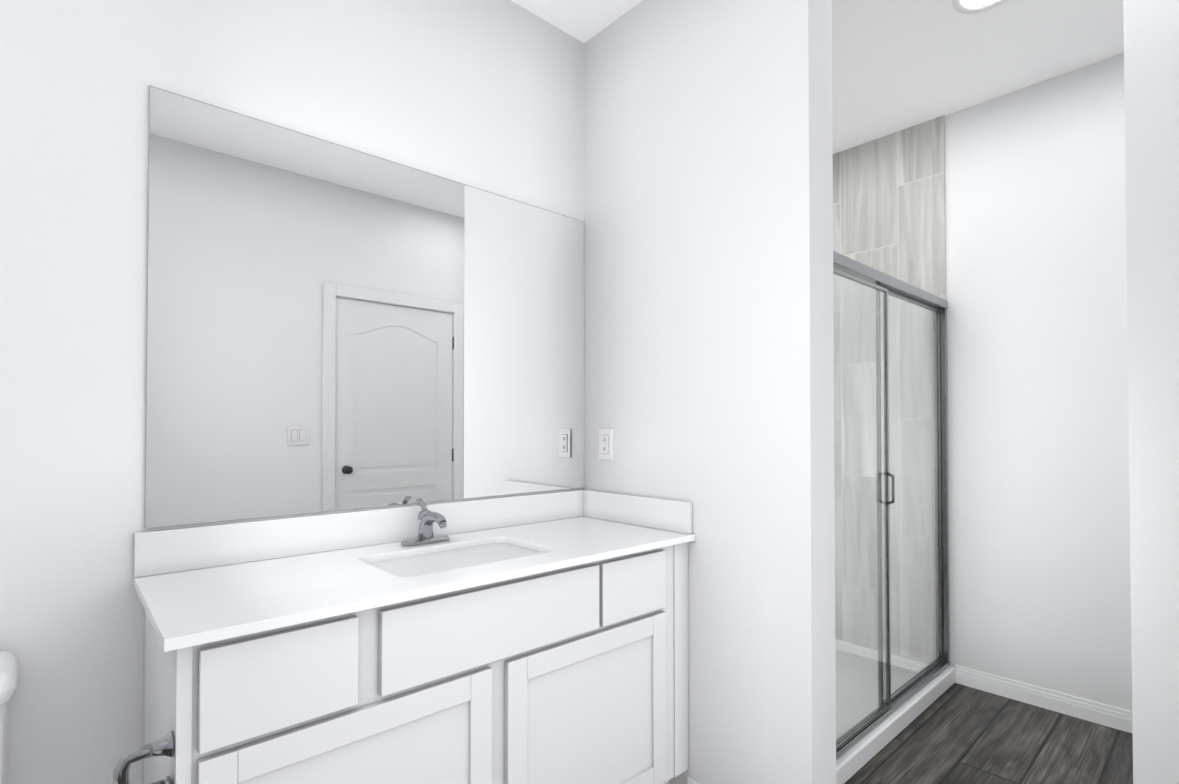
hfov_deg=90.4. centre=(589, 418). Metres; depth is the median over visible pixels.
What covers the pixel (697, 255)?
wall
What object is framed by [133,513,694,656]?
countertop
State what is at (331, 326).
mirror
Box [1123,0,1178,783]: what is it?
wall
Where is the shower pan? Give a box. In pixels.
[835,639,955,783]
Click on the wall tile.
(889, 204)
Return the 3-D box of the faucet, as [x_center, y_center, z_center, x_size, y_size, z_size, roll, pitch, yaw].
[-0.466,0.306,1.726,0.150,0.127,0.159,1,-1,-42]
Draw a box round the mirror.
[145,85,584,527]
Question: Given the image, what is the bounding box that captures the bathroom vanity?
[143,541,689,783]
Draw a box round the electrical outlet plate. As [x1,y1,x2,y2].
[599,429,612,459]
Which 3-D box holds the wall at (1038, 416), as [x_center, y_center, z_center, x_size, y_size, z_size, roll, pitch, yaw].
[1.982,-0.112,2.642,0.100,2.740,2.430,1,-1,-42]
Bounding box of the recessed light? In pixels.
[952,0,1005,13]
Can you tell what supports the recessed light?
in the ceiling
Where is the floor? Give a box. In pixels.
[844,683,1132,783]
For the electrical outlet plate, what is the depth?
2.19 m
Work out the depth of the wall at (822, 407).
1.65 m
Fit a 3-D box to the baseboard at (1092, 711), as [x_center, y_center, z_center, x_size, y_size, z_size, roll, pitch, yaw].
[2.167,1.213,2.333,0.014,0.083,1.250,1,-1,-42]
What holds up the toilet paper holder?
attached to the bathroom vanity
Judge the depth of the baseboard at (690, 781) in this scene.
1.89 m
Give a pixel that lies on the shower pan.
(857, 756)
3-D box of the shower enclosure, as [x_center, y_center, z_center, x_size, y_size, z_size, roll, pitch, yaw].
[1.167,0.300,2.324,1.504,1.756,0.068,1,-1,-42]
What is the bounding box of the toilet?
[0,651,19,783]
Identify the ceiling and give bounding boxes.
[511,0,1123,153]
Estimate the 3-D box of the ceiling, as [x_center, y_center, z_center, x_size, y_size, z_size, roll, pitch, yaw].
[0.246,-1.542,1.160,4.690,0.080,2.530,1,-1,-42]
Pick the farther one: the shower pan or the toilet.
the shower pan
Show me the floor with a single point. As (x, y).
(955, 733)
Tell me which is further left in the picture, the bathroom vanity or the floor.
the bathroom vanity
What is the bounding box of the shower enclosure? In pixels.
[833,251,949,759]
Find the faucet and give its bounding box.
[401,498,449,545]
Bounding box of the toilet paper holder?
[113,731,173,783]
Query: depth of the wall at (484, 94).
1.34 m
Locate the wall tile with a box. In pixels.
[833,115,945,663]
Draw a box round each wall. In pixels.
[0,0,583,783]
[584,0,811,783]
[808,0,835,783]
[944,53,1131,710]
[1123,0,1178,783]
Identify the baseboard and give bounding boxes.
[687,778,698,783]
[955,665,1132,733]

